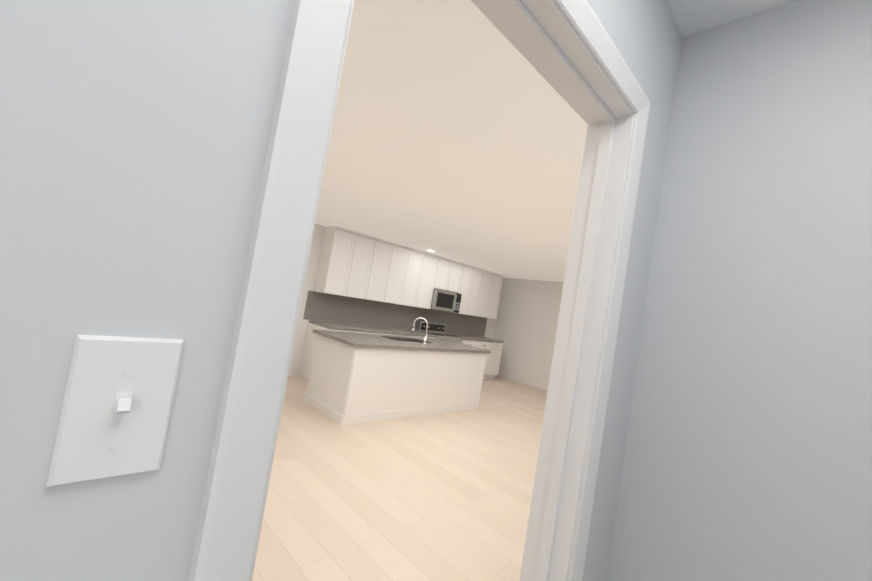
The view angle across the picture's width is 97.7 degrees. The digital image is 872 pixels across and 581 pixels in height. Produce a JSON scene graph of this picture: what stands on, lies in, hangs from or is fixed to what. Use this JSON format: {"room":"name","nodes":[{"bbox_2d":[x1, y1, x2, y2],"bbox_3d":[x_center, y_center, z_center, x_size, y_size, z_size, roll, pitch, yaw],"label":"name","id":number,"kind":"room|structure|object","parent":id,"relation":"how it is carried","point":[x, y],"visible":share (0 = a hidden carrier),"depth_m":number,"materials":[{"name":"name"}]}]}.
{"room":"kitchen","nodes":[
{"label":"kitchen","id":0,"kind":"room"},
{"bbox_2d":[0,0,681,580],"bbox_3d":[-1.334,-0.008,-0.663,5.420,2.440,0.120,12,-3,-44],"label":"wall","id":1,"kind":"structure","parent":0,"point":[134,136],"depth_m":0.31,"materials":[{"name":"white paint"}]},
{"bbox_2d":[46,335,183,487],"bbox_3d":[-0.253,0.096,0.306,0.070,0.115,0.018,12,-3,-44],"label":"light switch","id":2,"kind":"object","parent":1,"relation":"attached to","point":[116,407],"visible":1,"depth_m":0.30,"materials":[{"name":"white plastic"}]},
{"bbox_2d":[188,0,649,580],"bbox_3d":[0.036,0.445,0.725,0.940,2.098,0.155,12,-3,-44],"label":"door frame","id":3,"kind":"structure","parent":1,"relation":"attached to","point":[240,462],"depth_m":0.74,"materials":[{"name":"white paint"}]},
{"bbox_2d":[288,224,502,376],"bbox_3d":[-1.643,0.239,6.547,9.140,2.440,0.120,12,-3,-44],"label":"wall","id":4,"kind":"structure","parent":0,"point":[309,285],"depth_m":6.06,"materials":[{"name":"white paint"}]},
{"bbox_2d":[314,226,361,296],"bbox_3d":[-1.604,-0.465,6.182,0.444,1.060,0.337,12,-3,-44],"label":"upper cabinet","id":5,"kind":"object","parent":4,"relation":"attached to","point":[353,264],"depth_m":6.05,"materials":[{"name":"white wood"}]},
{"bbox_2d":[350,234,377,299],"bbox_3d":[-1.354,-0.414,6.431,0.501,1.060,0.337,12,-3,-44],"label":"upper cabinet","id":6,"kind":"object","parent":4,"relation":"attached to","point":[368,248],"depth_m":6.37,"materials":[{"name":"white wood"}]},
{"bbox_2d":[370,238,397,301],"bbox_3d":[-1.084,-0.359,6.701,0.502,1.060,0.337,12,-3,-44],"label":"upper cabinet","id":7,"kind":"object","parent":4,"relation":"attached to","point":[384,268],"depth_m":6.64,"materials":[{"name":"white wood"}]},
{"bbox_2d":[303,290,486,335],"bbox_3d":[-0.423,0.563,7.689,4.700,0.465,0.001,12,-3,-44],"label":"backsplash","id":8,"kind":"structure","parent":4,"relation":"attached to","point":[320,306],"depth_m":7.08,"materials":[{"name":"grey tile"}]},
{"bbox_2d":[390,244,413,304],"bbox_3d":[-0.814,-0.304,6.971,0.502,1.060,0.337,12,-3,-44],"label":"upper cabinet","id":9,"kind":"object","parent":4,"relation":"attached to","point":[401,260],"depth_m":6.92,"materials":[{"name":"white wood"}]},
{"bbox_2d":[406,250,425,305],"bbox_3d":[-0.544,-0.249,7.240,0.501,1.060,0.337,12,-3,-44],"label":"upper cabinet","id":10,"kind":"object","parent":4,"relation":"attached to","point":[417,264],"depth_m":7.18,"materials":[{"name":"white wood"}]},
{"bbox_2d":[418,254,441,308],"bbox_3d":[-0.273,-0.194,7.510,0.504,1.060,0.337,12,-3,-44],"label":"upper cabinet","id":11,"kind":"object","parent":4,"relation":"attached to","point":[433,263],"depth_m":7.44,"materials":[{"name":"white wood"}]},
{"bbox_2d":[438,258,453,289],"bbox_3d":[0.052,-0.344,7.809,0.442,0.635,0.337,12,-3,-44],"label":"upper cabinet","id":12,"kind":"object","parent":4,"relation":"attached to","point":[445,276],"depth_m":7.73,"materials":[{"name":"white wood"}]},
{"bbox_2d":[431,289,461,312],"bbox_3d":[0.121,0.207,7.860,0.760,0.408,0.452,12,-3,-44],"label":"microwave","id":13,"kind":"object","parent":12,"relation":"attached to","point":[444,300],"visible":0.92,"depth_m":7.67,"materials":[{"name":"silver metal"}]},
{"bbox_2d":[446,262,461,292],"bbox_3d":[0.280,-0.297,8.037,0.442,0.635,0.337,12,-3,-44],"label":"upper cabinet","id":14,"kind":"object","parent":4,"relation":"attached to","point":[457,265],"depth_m":7.96,"materials":[{"name":"white wood"}]},
{"bbox_2d":[446,263,477,313],"bbox_3d":[0.525,-0.031,8.308,0.472,1.060,0.337,12,-3,-44],"label":"upper cabinet","id":15,"kind":"object","parent":4,"relation":"attached to","point":[466,287],"depth_m":8.22,"materials":[{"name":"white wood"}]},
{"bbox_2d":[470,268,485,316],"bbox_3d":[0.774,0.020,8.556,0.469,1.060,0.337,12,-3,-44],"label":"upper cabinet","id":16,"kind":"object","parent":4,"relation":"attached to","point":[480,282],"depth_m":8.50,"materials":[{"name":"white wood"}]},
{"bbox_2d":[482,270,497,317],"bbox_3d":[1.021,0.070,8.802,0.469,1.060,0.337,12,-3,-44],"label":"upper cabinet","id":17,"kind":"object","parent":4,"relation":"attached to","point":[488,294],"depth_m":8.75,"materials":[{"name":"white wood"}]},
{"bbox_2d":[490,274,501,317],"bbox_3d":[1.248,0.116,9.029,0.412,1.060,0.337,12,-3,-44],"label":"upper cabinet","id":18,"kind":"object","parent":4,"relation":"attached to","point":[497,281],"depth_m":8.96,"materials":[{"name":"white wood"}]},
{"bbox_2d":[252,376,546,580],"bbox_3d":[-0.011,1.712,4.611,9.140,0.100,5.400,12,-3,-44],"label":"floor","id":19,"kind":"structure","parent":0,"point":[442,497],"depth_m":2.91,"materials":[{"name":"beige wood"}]},
{"bbox_2d":[299,320,358,380],"bbox_3d":[-1.708,1.004,6.041,0.522,0.868,0.635,12,-3,-44],"label":"base cabinet","id":20,"kind":"object","parent":19,"relation":"on","point":[311,337],"depth_m":5.95,"materials":[{"name":"white wood"}]},
{"bbox_2d":[311,320,430,335],"bbox_3d":[-1.005,0.684,6.684,2.314,0.038,0.642,12,-3,-44],"label":"countertop","id":21,"kind":"structure","parent":20,"relation":"on","point":[358,328],"depth_m":6.37,"materials":[{"name":"grey stone"}]},
{"bbox_2d":[359,332,382,334],"bbox_3d":[-1.404,1.066,6.344,0.581,0.868,0.635,12,-3,-44],"label":"base cabinet","id":22,"kind":"object","parent":19,"relation":"on","point":[381,333],"depth_m":6.25,"materials":[{"name":"white wood"}]},
{"bbox_2d":[383,332,402,335],"bbox_3d":[-1.080,1.132,6.668,0.580,0.868,0.635,12,-3,-44],"label":"base cabinet","id":23,"kind":"object","parent":19,"relation":"on","point":[384,333],"depth_m":6.54,"materials":[{"name":"white wood"}]},
{"bbox_2d":[304,333,486,424],"bbox_3d":[-0.439,1.183,5.362,2.424,0.868,0.928,12,-3,-44],"label":"kitchen island","id":24,"kind":"object","parent":19,"relation":"on","point":[355,378],"depth_m":4.69,"materials":[{"name":"white wood"}]},
{"bbox_2d":[312,329,490,352],"bbox_3d":[-0.364,0.734,5.379,2.480,0.040,0.990,12,-3,-44],"label":"island countertop","id":25,"kind":"structure","parent":24,"relation":"on","point":[357,340],"depth_m":4.99,"materials":[{"name":"grey stone"}]},
{"bbox_2d":[411,317,428,344],"bbox_3d":[-0.192,0.559,5.333,0.231,0.356,0.190,12,-3,-44],"label":"faucet","id":26,"kind":"object","parent":25,"relation":"on","point":[424,341],"depth_m":5.30,"materials":[{"name":"silver metal"}]},
{"bbox_2d":[416,321,461,342],"bbox_3d":[0.027,1.239,7.744,0.756,1.100,0.657,12,-3,-44],"label":"range","id":27,"kind":"object","parent":19,"relation":"on","point":[439,329],"visible":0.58,"depth_m":7.75,"materials":[{"name":"silver metal"}]},
{"bbox_2d":[462,340,478,347],"bbox_3d":[0.457,1.446,8.202,0.530,0.868,0.635,12,-3,-44],"label":"base cabinet","id":28,"kind":"object","parent":19,"relation":"on","point":[475,343],"depth_m":8.02,"materials":[{"name":"white wood"}]},
{"bbox_2d":[479,340,494,379],"bbox_3d":[0.766,1.509,8.511,0.590,0.868,0.635,12,-3,-44],"label":"base cabinet","id":29,"kind":"object","parent":19,"relation":"on","point":[484,344],"depth_m":8.43,"materials":[{"name":"white wood"}]},
{"bbox_2d":[487,340,502,378],"bbox_3d":[1.076,1.572,8.820,0.530,0.868,0.635,12,-3,-44],"label":"base cabinet","id":30,"kind":"object","parent":19,"relation":"on","point":[492,362],"depth_m":8.66,"materials":[{"name":"white wood"}]},
{"bbox_2d":[446,333,502,343],"bbox_3d":[0.842,1.060,8.527,1.414,0.038,0.642,12,-3,-44],"label":"countertop","id":31,"kind":"structure","parent":30,"relation":"on","point":[463,337],"depth_m":8.31,"materials":[{"name":"grey stone"}]},
{"bbox_2d":[494,278,563,390],"bbox_3d":[3.372,1.106,7.795,0.120,2.440,5.220,12,-3,-44],"label":"wall","id":32,"kind":"structure","parent":0,"point":[527,321],"depth_m":8.94,"materials":[{"name":"white paint"}]},
{"bbox_2d":[315,0,795,281],"bbox_3d":[2.501,-0.640,0.344,12.260,0.120,14.590,12,-3,-44],"label":"ceiling","id":33,"kind":"structure","parent":0,"point":[458,131],"depth_m":2.25,"materials":[{"name":"white paint"}]},
{"bbox_2d":[607,0,871,580],"bbox_3d":[0.992,0.434,0.878,0.120,2.440,1.230,12,-3,-44],"label":"wall","id":34,"kind":"structure","parent":0,"point":[748,453],"depth_m":1.01,"materials":[{"name":"white paint"}]}
]}

